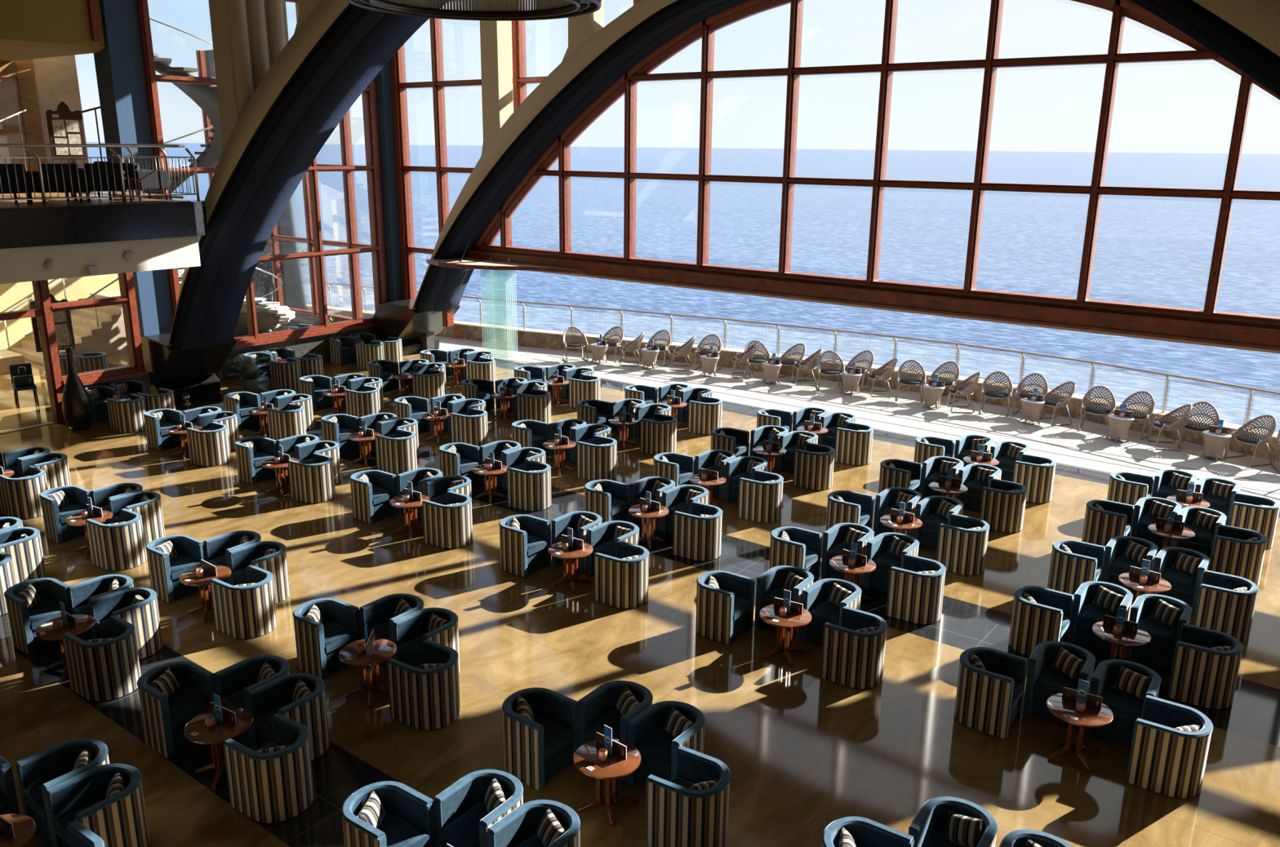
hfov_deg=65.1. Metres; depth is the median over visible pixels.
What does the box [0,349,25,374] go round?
counter
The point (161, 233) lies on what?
balcony
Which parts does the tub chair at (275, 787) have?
arm, arm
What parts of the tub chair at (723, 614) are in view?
arm, panel, arm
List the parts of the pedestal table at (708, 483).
post, post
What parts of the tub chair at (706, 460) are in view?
arm, panel, arm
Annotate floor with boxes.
[0,324,1279,846]
[327,309,1279,461]
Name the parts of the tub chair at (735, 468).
arm, panel, arm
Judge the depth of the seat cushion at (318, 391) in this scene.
23.43 m
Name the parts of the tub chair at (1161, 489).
arm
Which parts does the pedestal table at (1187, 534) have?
post, post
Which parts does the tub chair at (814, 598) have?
arm, panel, arm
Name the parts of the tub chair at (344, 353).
arm, panel, arm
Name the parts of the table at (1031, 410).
glass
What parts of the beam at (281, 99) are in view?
post, post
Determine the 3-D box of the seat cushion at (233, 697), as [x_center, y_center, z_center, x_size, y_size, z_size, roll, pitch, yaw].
[-4.026,2.894,10.515,0.433,0.138,0.555,11,19,34]
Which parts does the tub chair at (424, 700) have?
arm, arm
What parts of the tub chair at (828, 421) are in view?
arm, panel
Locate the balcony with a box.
[0,191,208,284]
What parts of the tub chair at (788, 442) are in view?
arm, panel, arm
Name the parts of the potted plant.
pot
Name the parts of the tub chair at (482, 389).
arm, panel, arm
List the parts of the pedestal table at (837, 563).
post, post, post, post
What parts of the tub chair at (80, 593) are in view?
arm, panel, arm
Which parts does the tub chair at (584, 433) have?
arm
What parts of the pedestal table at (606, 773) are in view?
post, post, post, post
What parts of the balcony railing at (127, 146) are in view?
post, handrail, post, post, post, post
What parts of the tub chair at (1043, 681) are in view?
arm, panel, arm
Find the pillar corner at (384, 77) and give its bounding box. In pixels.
[375,58,403,302]
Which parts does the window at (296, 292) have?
pane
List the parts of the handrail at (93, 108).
rail, post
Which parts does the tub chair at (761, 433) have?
arm, panel, arm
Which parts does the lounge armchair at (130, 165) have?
backrest, seat, armrest, leg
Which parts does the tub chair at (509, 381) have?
arm, panel, arm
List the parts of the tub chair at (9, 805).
panel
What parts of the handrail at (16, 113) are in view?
rail, post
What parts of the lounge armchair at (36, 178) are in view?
leg, armrest, backrest, seat, leg, leg, armrest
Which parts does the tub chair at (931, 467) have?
arm, panel, arm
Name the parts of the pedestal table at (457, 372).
post, post, post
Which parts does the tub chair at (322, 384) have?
arm, panel, arm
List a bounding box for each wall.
[0,54,88,171]
[0,273,119,351]
[84,373,151,395]
[214,327,371,382]
[280,313,330,327]
[417,332,435,350]
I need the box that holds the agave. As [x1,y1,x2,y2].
[328,317,340,322]
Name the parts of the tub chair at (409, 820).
arm, arm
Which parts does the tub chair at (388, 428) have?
arm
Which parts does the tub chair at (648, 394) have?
arm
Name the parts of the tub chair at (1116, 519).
arm, arm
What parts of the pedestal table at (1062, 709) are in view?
post, post, post, post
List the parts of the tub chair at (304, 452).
arm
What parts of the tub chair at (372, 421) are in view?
arm, panel, arm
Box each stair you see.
[11,291,128,364]
[149,17,295,337]
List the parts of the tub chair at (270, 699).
arm, panel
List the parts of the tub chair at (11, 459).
arm, arm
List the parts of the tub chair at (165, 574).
arm, panel, arm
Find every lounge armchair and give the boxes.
[0,163,32,204]
[25,163,84,204]
[70,161,115,197]
[73,163,127,202]
[116,162,168,199]
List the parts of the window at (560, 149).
pane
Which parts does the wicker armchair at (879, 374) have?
sled leg, seat, sled leg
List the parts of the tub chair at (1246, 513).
arm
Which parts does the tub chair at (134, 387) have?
arm, arm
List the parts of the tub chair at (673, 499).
arm, panel, arm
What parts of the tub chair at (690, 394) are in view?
arm, panel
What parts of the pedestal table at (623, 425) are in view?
post, post, post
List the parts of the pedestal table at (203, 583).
post, post, post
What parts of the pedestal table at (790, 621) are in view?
post, post, post, post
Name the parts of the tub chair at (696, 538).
arm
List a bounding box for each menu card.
[0,466,4,475]
[0,816,15,839]
[60,611,77,628]
[85,504,102,516]
[179,420,192,428]
[200,560,217,576]
[209,702,236,725]
[261,401,273,408]
[277,451,290,462]
[333,384,345,392]
[359,426,373,436]
[365,629,374,655]
[404,488,421,501]
[433,406,447,415]
[453,357,464,364]
[486,457,502,469]
[499,386,512,395]
[552,374,564,382]
[554,434,568,444]
[561,534,582,549]
[595,732,626,759]
[596,339,606,345]
[618,411,631,421]
[640,497,660,511]
[647,344,657,350]
[666,395,680,404]
[698,467,718,479]
[706,351,718,357]
[763,440,779,450]
[768,357,780,364]
[773,597,803,614]
[804,420,821,430]
[842,549,866,565]
[847,367,861,373]
[890,508,914,522]
[928,379,944,386]
[937,475,961,487]
[970,450,991,461]
[1026,393,1044,401]
[1062,687,1102,709]
[1102,614,1138,634]
[1113,408,1133,417]
[1128,566,1160,582]
[1155,517,1184,531]
[1176,489,1203,501]
[1208,425,1231,434]
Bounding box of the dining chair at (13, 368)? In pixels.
[8,363,39,408]
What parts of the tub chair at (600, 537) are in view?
arm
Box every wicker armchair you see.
[562,326,588,362]
[602,326,625,362]
[619,332,644,366]
[644,329,671,366]
[670,335,695,370]
[693,333,721,371]
[731,342,758,378]
[743,340,770,378]
[777,343,805,382]
[795,348,822,386]
[816,350,844,391]
[840,350,874,391]
[866,358,897,397]
[896,360,926,402]
[925,361,959,404]
[946,372,981,413]
[979,371,1013,417]
[1012,373,1048,418]
[1039,381,1075,426]
[1078,386,1115,431]
[1116,391,1154,439]
[1146,404,1192,451]
[1177,401,1219,448]
[1224,414,1276,466]
[1271,429,1279,472]
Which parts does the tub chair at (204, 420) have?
arm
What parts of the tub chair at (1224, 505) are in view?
arm, arm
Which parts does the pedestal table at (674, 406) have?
post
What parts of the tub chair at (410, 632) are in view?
arm, panel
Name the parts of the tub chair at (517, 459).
arm, arm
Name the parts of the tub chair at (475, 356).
arm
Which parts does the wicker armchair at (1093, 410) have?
sled leg, seat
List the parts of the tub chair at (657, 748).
arm, panel, arm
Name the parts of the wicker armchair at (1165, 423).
sled leg, seat, sled leg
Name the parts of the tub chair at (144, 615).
arm, panel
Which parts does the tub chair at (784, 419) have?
arm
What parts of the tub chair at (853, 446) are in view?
arm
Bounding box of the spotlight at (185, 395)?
[182,392,191,404]
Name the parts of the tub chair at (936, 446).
arm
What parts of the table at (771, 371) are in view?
glass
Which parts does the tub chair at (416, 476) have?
arm, panel, arm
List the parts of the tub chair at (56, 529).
arm, panel, arm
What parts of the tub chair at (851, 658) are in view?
arm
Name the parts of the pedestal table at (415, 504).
post, post, post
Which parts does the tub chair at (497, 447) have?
arm, panel, arm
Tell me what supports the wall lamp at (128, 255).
attached to the balcony
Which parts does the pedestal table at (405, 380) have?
post, post, post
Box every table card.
[190,732,198,736]
[586,765,594,771]
[1070,715,1078,720]
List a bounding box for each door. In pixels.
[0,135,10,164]
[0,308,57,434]
[480,269,517,360]
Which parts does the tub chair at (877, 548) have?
arm, panel, arm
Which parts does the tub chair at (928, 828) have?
arm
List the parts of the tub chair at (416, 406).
arm, panel, arm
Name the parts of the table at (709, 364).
glass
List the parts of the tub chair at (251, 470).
arm, panel, arm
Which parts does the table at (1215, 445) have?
glass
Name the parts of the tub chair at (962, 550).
arm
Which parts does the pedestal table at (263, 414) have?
post, post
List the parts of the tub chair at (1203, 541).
arm, panel, arm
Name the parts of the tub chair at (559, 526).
arm, panel, arm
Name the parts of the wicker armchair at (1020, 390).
sled leg, sled leg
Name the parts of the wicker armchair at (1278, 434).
sled leg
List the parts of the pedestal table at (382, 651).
post, post, post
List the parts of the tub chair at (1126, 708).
arm, panel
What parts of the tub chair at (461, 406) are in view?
arm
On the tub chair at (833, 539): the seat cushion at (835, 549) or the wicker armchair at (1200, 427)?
the seat cushion at (835, 549)
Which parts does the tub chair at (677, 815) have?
arm, arm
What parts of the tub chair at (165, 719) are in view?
arm, panel, arm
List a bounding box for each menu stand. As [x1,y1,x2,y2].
[59,601,70,627]
[87,497,95,516]
[116,385,121,399]
[181,413,186,429]
[213,693,226,724]
[262,395,266,410]
[279,445,284,462]
[336,379,340,392]
[361,421,367,435]
[364,624,368,651]
[407,481,413,500]
[436,400,440,415]
[455,352,458,364]
[489,451,495,468]
[502,382,506,395]
[555,369,559,382]
[557,427,561,444]
[567,527,573,549]
[600,334,602,345]
[604,724,613,758]
[622,406,626,420]
[645,491,651,511]
[650,339,653,350]
[671,390,674,403]
[710,346,713,356]
[768,434,773,449]
[772,352,775,364]
[782,589,791,614]
[809,414,814,429]
[849,542,857,564]
[852,361,855,373]
[897,502,905,521]
[933,374,938,386]
[946,469,952,487]
[977,444,984,460]
[1032,387,1038,400]
[1074,679,1088,706]
[1115,608,1126,633]
[1120,403,1127,416]
[1138,559,1150,582]
[1166,511,1175,530]
[1184,483,1194,500]
[1217,419,1223,434]
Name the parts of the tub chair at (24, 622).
arm, panel, arm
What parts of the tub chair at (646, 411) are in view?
arm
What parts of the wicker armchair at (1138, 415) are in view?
sled leg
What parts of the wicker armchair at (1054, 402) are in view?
sled leg, seat, sled leg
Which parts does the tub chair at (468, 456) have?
arm, panel, arm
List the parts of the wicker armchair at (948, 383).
sled leg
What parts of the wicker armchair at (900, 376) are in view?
sled leg, seat, sled leg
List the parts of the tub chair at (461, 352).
arm, panel, arm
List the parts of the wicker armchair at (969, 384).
sled leg, seat, sled leg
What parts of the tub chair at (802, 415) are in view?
arm, arm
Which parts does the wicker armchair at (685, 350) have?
sled leg, sled leg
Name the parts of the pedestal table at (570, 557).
post, post, post, post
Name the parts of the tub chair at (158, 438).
arm, panel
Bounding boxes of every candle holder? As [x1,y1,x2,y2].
[52,619,61,629]
[81,510,88,517]
[112,395,117,399]
[177,424,182,430]
[195,568,203,577]
[204,715,215,727]
[275,457,279,462]
[355,643,364,653]
[358,431,363,436]
[403,494,409,502]
[433,410,438,416]
[486,463,492,470]
[554,439,559,444]
[561,542,568,550]
[597,748,608,761]
[641,504,647,511]
[701,473,706,479]
[765,444,770,450]
[778,606,786,616]
[848,558,854,566]
[896,515,902,523]
[945,481,951,488]
[976,455,982,461]
[1075,700,1085,712]
[1113,625,1121,635]
[1119,413,1124,417]
[1139,575,1146,583]
[1164,524,1171,531]
[1186,495,1192,502]
[1215,429,1220,435]
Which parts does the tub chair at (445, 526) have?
arm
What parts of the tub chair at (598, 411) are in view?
arm, arm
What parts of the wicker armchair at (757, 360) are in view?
sled leg, seat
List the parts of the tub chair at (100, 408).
arm, panel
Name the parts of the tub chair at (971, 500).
arm, panel, arm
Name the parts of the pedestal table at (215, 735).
post, post, post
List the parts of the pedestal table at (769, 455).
post, post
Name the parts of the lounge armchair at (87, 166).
leg, armrest, leg, backrest, seat, armrest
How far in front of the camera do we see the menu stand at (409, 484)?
15.91 m
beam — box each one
[127,0,1279,399]
[370,0,1133,355]
[466,249,1279,354]
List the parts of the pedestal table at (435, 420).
post, post, post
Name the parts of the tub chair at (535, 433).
arm, panel, arm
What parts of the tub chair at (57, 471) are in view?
arm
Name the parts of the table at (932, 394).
glass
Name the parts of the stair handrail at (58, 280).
post, rail, post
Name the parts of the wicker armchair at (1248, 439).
sled leg, seat, sled leg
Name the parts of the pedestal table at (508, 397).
post, post, post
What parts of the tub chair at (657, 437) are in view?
arm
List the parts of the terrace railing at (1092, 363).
post, post, post, post, post, post, post, post, post, post, post, post, post, post, post, post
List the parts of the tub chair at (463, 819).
arm, arm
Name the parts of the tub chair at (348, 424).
arm, panel, arm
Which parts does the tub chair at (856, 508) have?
arm, arm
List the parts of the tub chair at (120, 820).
arm, panel, arm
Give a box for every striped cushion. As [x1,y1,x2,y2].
[1,521,11,528]
[15,583,39,609]
[18,533,28,539]
[46,490,69,507]
[72,748,91,770]
[84,638,113,642]
[86,388,100,399]
[105,773,124,799]
[108,578,119,591]
[115,382,128,394]
[124,487,132,493]
[130,593,145,605]
[140,494,151,502]
[148,668,181,697]
[149,411,165,423]
[154,540,177,559]
[231,393,241,404]
[235,582,257,586]
[239,534,249,545]
[240,440,256,453]
[256,745,289,753]
[257,662,275,682]
[264,548,275,556]
[292,678,311,702]
[303,436,310,442]
[305,604,323,623]
[322,443,330,449]
[328,416,339,427]
[356,791,385,829]
[359,474,370,483]
[393,597,412,617]
[401,420,410,426]
[420,663,443,669]
[423,471,433,479]
[427,613,448,633]
[447,444,457,453]
[449,480,463,488]
[471,400,479,405]
[484,777,506,813]
[502,443,512,450]
[509,516,521,529]
[516,695,533,720]
[526,450,538,457]
[536,807,566,846]
[570,421,578,427]
[577,515,594,531]
[579,369,590,379]
[593,483,603,491]
[594,427,605,433]
[613,524,631,542]
[615,686,639,715]
[622,555,641,559]
[627,400,638,412]
[651,479,667,494]
[653,406,665,417]
[661,456,668,462]
[663,706,694,737]
[674,385,684,395]
[684,488,702,504]
[689,781,719,790]
[697,390,708,401]
[698,514,711,516]
[707,575,719,589]
[713,452,728,466]
[746,459,761,473]
[768,427,781,441]
[780,531,790,540]
[783,571,804,593]
[795,433,813,447]
[808,409,822,422]
[826,582,853,606]
[835,413,850,427]
[835,494,844,501]
[839,827,857,846]
[843,526,867,544]
[855,626,879,632]
[888,462,895,467]
[888,535,911,558]
[894,491,914,509]
[917,570,937,573]
[935,498,955,519]
[937,459,957,474]
[945,810,982,846]
[968,527,982,529]
[970,438,987,451]
[970,653,985,670]
[974,466,995,483]
[1005,443,1024,459]
[1022,592,1036,603]
[1026,838,1042,846]
[1051,646,1085,681]
[1061,544,1072,553]
[1092,585,1124,613]
[1094,503,1103,510]
[1113,666,1151,700]
[1117,474,1125,480]
[1122,540,1151,564]
[1146,499,1174,519]
[1151,598,1183,629]
[1168,472,1190,490]
[1172,551,1202,576]
[1175,725,1203,732]
[1191,510,1219,531]
[1208,480,1233,499]
[1210,646,1234,651]
[1233,586,1249,591]
[1247,537,1259,541]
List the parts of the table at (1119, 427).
glass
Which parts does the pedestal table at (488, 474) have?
post, post, post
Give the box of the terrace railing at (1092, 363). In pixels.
[324,282,1279,431]
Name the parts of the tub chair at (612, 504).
arm, panel, arm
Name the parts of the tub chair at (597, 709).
arm, arm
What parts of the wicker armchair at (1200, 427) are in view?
sled leg, seat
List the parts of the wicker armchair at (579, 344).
sled leg, seat, sled leg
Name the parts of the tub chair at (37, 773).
arm, panel, arm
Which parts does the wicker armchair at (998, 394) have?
sled leg, seat, sled leg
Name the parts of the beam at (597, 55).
post, post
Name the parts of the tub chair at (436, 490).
arm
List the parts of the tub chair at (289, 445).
arm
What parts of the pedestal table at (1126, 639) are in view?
post, post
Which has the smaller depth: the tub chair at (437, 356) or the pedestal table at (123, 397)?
the pedestal table at (123, 397)
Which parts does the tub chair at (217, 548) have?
arm, panel, arm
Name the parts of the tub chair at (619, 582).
arm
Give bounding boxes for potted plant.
[225,352,271,394]
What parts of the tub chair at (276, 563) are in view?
arm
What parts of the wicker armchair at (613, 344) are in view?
sled leg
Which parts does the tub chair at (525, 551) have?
arm, panel, arm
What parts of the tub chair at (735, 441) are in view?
arm, panel, arm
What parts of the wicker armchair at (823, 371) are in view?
sled leg, seat, sled leg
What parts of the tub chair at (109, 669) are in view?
arm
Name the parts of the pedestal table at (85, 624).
post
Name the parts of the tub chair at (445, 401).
arm, panel, arm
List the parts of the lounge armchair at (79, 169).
backrest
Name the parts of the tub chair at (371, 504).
arm, panel, arm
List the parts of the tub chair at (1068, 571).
arm, arm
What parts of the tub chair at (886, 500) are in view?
arm, panel, arm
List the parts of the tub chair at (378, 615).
arm, panel, arm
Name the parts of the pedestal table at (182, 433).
post, post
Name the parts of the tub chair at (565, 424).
arm, panel, arm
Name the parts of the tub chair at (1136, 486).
arm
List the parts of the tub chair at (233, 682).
arm, panel, arm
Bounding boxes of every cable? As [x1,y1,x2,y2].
[458,212,483,262]
[480,195,506,260]
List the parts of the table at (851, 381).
glass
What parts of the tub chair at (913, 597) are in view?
arm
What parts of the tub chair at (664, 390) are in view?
arm, arm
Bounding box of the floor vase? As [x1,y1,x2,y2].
[62,346,92,431]
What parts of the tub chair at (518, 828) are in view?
arm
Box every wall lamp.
[44,258,57,271]
[123,249,134,261]
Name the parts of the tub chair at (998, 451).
arm, panel, arm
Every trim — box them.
[0,58,47,171]
[87,0,101,41]
[327,306,1278,439]
[443,268,468,335]
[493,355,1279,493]
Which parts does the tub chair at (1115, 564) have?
arm, panel, arm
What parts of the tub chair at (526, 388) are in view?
arm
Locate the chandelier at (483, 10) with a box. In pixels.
[346,0,601,20]
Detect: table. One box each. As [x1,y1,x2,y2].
[0,813,36,846]
[3,469,14,477]
[34,614,96,680]
[65,510,112,558]
[102,395,130,422]
[124,177,141,201]
[167,425,202,459]
[179,565,231,622]
[183,706,253,791]
[248,407,279,437]
[262,457,299,497]
[268,359,286,363]
[323,389,346,415]
[338,638,397,708]
[347,431,381,466]
[353,342,370,346]
[389,494,430,538]
[391,373,413,397]
[422,412,451,444]
[444,362,466,387]
[471,463,507,503]
[490,391,517,421]
[542,440,576,475]
[543,379,568,406]
[548,542,593,593]
[573,738,640,826]
[590,343,608,364]
[608,417,638,449]
[628,504,668,550]
[640,348,659,369]
[658,400,687,427]
[688,474,726,508]
[700,355,719,376]
[752,445,786,476]
[759,604,811,666]
[761,362,782,385]
[796,425,827,435]
[829,555,876,599]
[840,371,862,395]
[880,514,922,534]
[922,384,945,409]
[928,481,968,497]
[963,455,999,466]
[1020,398,1044,425]
[1046,693,1113,772]
[1092,621,1151,662]
[1105,413,1133,443]
[1118,572,1171,618]
[1147,523,1195,548]
[1166,495,1209,509]
[1199,430,1231,462]
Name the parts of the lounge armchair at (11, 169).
seat, backrest, leg, leg, armrest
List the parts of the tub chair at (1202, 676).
arm, arm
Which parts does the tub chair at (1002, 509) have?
arm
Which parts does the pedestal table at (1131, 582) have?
post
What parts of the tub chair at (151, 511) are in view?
arm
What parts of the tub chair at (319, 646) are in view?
arm, panel, arm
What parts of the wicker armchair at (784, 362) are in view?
sled leg, sled leg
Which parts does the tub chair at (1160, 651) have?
arm, panel, arm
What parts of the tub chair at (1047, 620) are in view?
arm, panel, arm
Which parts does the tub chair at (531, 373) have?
arm, arm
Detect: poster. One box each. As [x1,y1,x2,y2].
[51,119,66,136]
[52,311,66,322]
[53,137,69,155]
[54,324,70,346]
[65,120,79,132]
[67,133,82,155]
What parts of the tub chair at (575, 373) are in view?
arm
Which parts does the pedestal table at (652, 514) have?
post, post, post, post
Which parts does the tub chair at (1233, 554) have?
arm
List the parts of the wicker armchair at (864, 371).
sled leg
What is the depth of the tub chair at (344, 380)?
23.75 m
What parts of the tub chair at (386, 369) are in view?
arm, panel, arm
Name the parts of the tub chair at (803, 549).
arm, panel, arm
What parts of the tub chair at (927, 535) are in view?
arm, panel, arm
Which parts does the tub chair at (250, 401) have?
arm, panel, arm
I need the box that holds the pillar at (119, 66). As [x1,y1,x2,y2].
[93,0,173,337]
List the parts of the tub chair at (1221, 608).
arm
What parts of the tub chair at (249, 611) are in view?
arm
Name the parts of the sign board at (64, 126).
label plate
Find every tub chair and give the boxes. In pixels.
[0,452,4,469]
[0,466,48,519]
[0,516,22,531]
[0,527,46,584]
[0,551,15,615]
[0,755,20,815]
[2,446,50,478]
[4,577,71,655]
[15,738,109,846]
[19,453,71,489]
[39,485,93,543]
[43,354,75,382]
[44,764,150,846]
[62,615,141,702]
[66,821,104,846]
[68,574,133,640]
[76,352,108,373]
[84,386,117,423]
[85,508,146,570]
[88,586,162,660]
[91,483,142,524]
[106,393,146,433]
[107,491,165,546]
[109,380,146,395]
[136,387,175,412]
[136,661,217,759]
[143,408,183,450]
[145,534,206,602]
[182,406,222,425]
[186,422,231,466]
[197,411,239,451]
[204,530,261,584]
[209,564,277,639]
[213,655,289,750]
[223,391,261,431]
[223,713,314,823]
[227,541,289,604]
[234,436,279,484]
[243,351,273,382]
[246,673,328,760]
[259,389,295,423]
[265,347,294,359]
[266,403,306,440]
[269,357,302,390]
[275,394,314,430]
[277,435,319,476]
[288,324,312,328]
[288,453,335,503]
[291,353,323,377]
[293,598,361,679]
[296,440,341,484]
[298,375,333,411]
[320,413,359,456]
[328,336,356,364]
[333,373,365,407]
[341,781,436,846]
[344,385,380,417]
[348,333,375,342]
[349,377,383,410]
[349,470,398,524]
[355,340,384,369]
[358,413,397,453]
[359,593,423,667]
[367,360,399,392]
[374,337,402,364]
[374,428,417,474]
[378,417,419,457]
[386,639,460,730]
[391,608,460,674]
[393,395,431,432]
[396,467,442,521]
[399,359,429,390]
[412,368,444,403]
[414,363,446,393]
[419,349,449,377]
[422,490,472,548]
[424,475,472,520]
[430,394,465,433]
[433,769,523,846]
[438,442,481,484]
[448,348,477,379]
[449,399,485,415]
[450,407,488,446]
[461,378,494,411]
[465,351,493,374]
[465,357,495,387]
[480,440,520,488]
[486,800,580,846]
[495,377,527,413]
[498,515,551,577]
[502,688,578,791]
[503,447,545,489]
[506,459,551,511]
[511,419,549,457]
[513,365,544,382]
[514,381,547,413]
[516,388,551,423]
[545,364,576,397]
[548,418,586,462]
[551,511,602,573]
[564,367,595,398]
[568,374,600,408]
[573,423,611,462]
[576,435,617,480]
[577,399,611,426]
[577,680,653,782]
[584,480,630,524]
[586,520,639,575]
[594,540,648,608]
[610,399,645,438]
[624,384,657,404]
[626,701,705,789]
[629,476,675,531]
[635,403,671,439]
[640,413,677,455]
[644,746,730,846]
[653,452,695,486]
[657,383,690,420]
[661,484,708,534]
[672,501,722,560]
[680,387,713,421]
[688,395,722,435]
[694,449,736,498]
[695,570,755,645]
[711,427,749,457]
[724,456,768,502]
[737,470,783,523]
[749,425,788,470]
[754,565,813,639]
[756,408,792,432]
[768,526,822,578]
[777,431,817,472]
[792,407,828,444]
[792,442,835,490]
[799,578,862,646]
[818,412,857,449]
[820,523,874,586]
[820,606,887,688]
[822,817,914,846]
[825,490,874,531]
[834,422,873,465]
[863,532,919,593]
[873,487,921,537]
[878,458,922,493]
[886,554,946,624]
[908,796,998,846]
[913,435,954,463]
[913,495,963,550]
[920,456,964,500]
[936,513,989,575]
[954,434,994,467]
[954,647,1028,739]
[955,463,1001,512]
[978,478,1027,533]
[990,440,1030,481]
[999,829,1072,846]
[1008,586,1074,656]
[1012,453,1056,503]
[1022,641,1095,732]
[1047,539,1106,596]
[1068,581,1133,657]
[1081,499,1134,548]
[1084,659,1161,748]
[1101,536,1158,599]
[1106,471,1154,521]
[1124,594,1191,671]
[1125,695,1213,799]
[1130,497,1182,551]
[1149,546,1209,615]
[1151,469,1197,498]
[1167,623,1243,709]
[1174,506,1226,565]
[1193,569,1258,643]
[1195,477,1240,525]
[1209,524,1267,586]
[1229,492,1279,549]
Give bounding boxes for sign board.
[29,292,75,379]
[45,101,88,192]
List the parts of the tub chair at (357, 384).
arm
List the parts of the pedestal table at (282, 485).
post, post, post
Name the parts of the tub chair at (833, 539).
arm, panel, arm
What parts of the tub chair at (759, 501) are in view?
arm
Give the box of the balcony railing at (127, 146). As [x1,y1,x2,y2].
[0,143,199,206]
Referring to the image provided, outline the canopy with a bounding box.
[426,257,589,274]
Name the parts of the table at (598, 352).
glass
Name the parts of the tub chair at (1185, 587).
arm, panel, arm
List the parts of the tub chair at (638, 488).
arm, panel, arm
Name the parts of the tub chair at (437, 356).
arm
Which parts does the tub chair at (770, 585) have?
arm, panel, arm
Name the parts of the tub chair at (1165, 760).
arm, arm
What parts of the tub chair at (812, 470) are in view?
arm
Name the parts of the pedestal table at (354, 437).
post, post, post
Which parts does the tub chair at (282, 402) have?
arm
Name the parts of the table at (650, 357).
glass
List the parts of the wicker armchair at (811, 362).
sled leg, sled leg, seat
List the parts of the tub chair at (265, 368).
panel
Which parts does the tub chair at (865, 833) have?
arm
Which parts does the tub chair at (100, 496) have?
arm, panel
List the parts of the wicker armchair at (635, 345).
sled leg, seat, sled leg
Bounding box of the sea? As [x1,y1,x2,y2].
[86,142,1279,432]
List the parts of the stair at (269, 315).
post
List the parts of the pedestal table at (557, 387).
post, post, post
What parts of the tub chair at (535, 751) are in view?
arm, panel, arm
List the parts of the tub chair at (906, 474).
arm, arm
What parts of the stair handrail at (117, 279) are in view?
post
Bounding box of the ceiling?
[0,0,105,61]
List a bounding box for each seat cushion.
[0,792,8,810]
[7,466,19,478]
[22,773,67,822]
[28,600,69,630]
[53,798,105,844]
[57,503,86,523]
[72,604,89,615]
[93,398,107,409]
[94,618,111,638]
[99,505,111,520]
[112,515,121,523]
[123,392,136,395]
[159,422,177,435]
[167,688,210,728]
[168,555,201,580]
[201,427,211,431]
[208,555,226,567]
[220,684,252,709]
[232,568,248,584]
[239,404,257,416]
[253,452,275,467]
[253,702,293,740]
[255,362,270,371]
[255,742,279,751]
[285,451,294,457]
[300,458,312,464]
[314,386,329,397]
[321,622,355,653]
[338,427,357,441]
[341,346,355,354]
[364,619,389,640]
[372,487,394,505]
[377,814,429,846]
[382,370,396,380]
[384,433,395,438]
[396,632,427,665]
[400,485,418,495]
[411,408,426,420]
[430,493,446,505]
[434,360,447,364]
[440,803,488,846]
[459,457,478,474]
[478,391,492,399]
[483,456,500,464]
[511,463,524,471]
[516,835,544,846]
[527,534,547,555]
[530,377,542,382]
[532,434,547,447]
[533,715,574,759]
[551,432,568,439]
[555,530,578,543]
[575,438,593,448]
[583,708,622,740]
[591,540,615,557]
[596,413,609,424]
[611,497,627,515]
[633,493,655,506]
[636,730,675,776]
[638,417,653,426]
[644,397,655,404]
[666,502,688,518]
[669,776,695,789]
[679,470,693,484]
[683,400,699,409]
[697,465,719,475]
[728,472,751,486]
[733,596,751,621]
[735,444,746,456]
[753,440,773,448]
[760,587,792,608]
[780,423,790,431]
[782,445,803,458]
[795,420,808,430]
[804,550,819,569]
[809,600,839,626]
[822,426,843,438]
[826,542,850,559]
[859,511,871,525]
[872,552,901,574]
[879,505,906,519]
[910,478,919,489]
[920,514,947,533]
[924,472,946,485]
[924,831,965,846]
[958,448,971,461]
[964,480,987,497]
[994,456,1017,471]
[1010,682,1024,711]
[1032,666,1079,697]
[1059,616,1071,638]
[1077,604,1116,627]
[1094,565,1102,581]
[1100,686,1145,724]
[1108,555,1142,576]
[1124,523,1131,536]
[1137,515,1156,533]
[1137,617,1177,648]
[1156,485,1186,498]
[1160,568,1196,593]
[1180,524,1214,546]
[1202,494,1230,513]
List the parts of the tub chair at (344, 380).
panel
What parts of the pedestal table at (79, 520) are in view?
post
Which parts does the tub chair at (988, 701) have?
arm, panel, arm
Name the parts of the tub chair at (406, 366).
arm, panel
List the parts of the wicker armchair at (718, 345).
sled leg, sled leg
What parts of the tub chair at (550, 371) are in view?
arm, panel, arm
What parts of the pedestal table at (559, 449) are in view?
post, post, post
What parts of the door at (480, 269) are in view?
glass panel, glass panel, glass panel, glass panel, glass panel, glass panel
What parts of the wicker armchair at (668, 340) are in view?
sled leg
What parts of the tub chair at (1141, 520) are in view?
arm, panel, arm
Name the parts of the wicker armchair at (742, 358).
sled leg, sled leg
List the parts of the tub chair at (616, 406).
arm, panel, arm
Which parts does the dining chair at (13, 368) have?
leg, leg, backrest, seat, leg, leg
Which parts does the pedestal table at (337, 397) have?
post, post, post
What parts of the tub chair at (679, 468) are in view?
arm, panel, arm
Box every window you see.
[31,272,147,423]
[135,0,388,349]
[195,49,371,321]
[391,0,639,326]
[473,0,1279,328]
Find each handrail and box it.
[0,109,26,170]
[4,278,66,351]
[24,278,118,337]
[73,106,102,163]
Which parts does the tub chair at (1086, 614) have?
arm, panel, arm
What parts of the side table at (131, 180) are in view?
leg, leg, leg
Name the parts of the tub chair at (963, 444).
arm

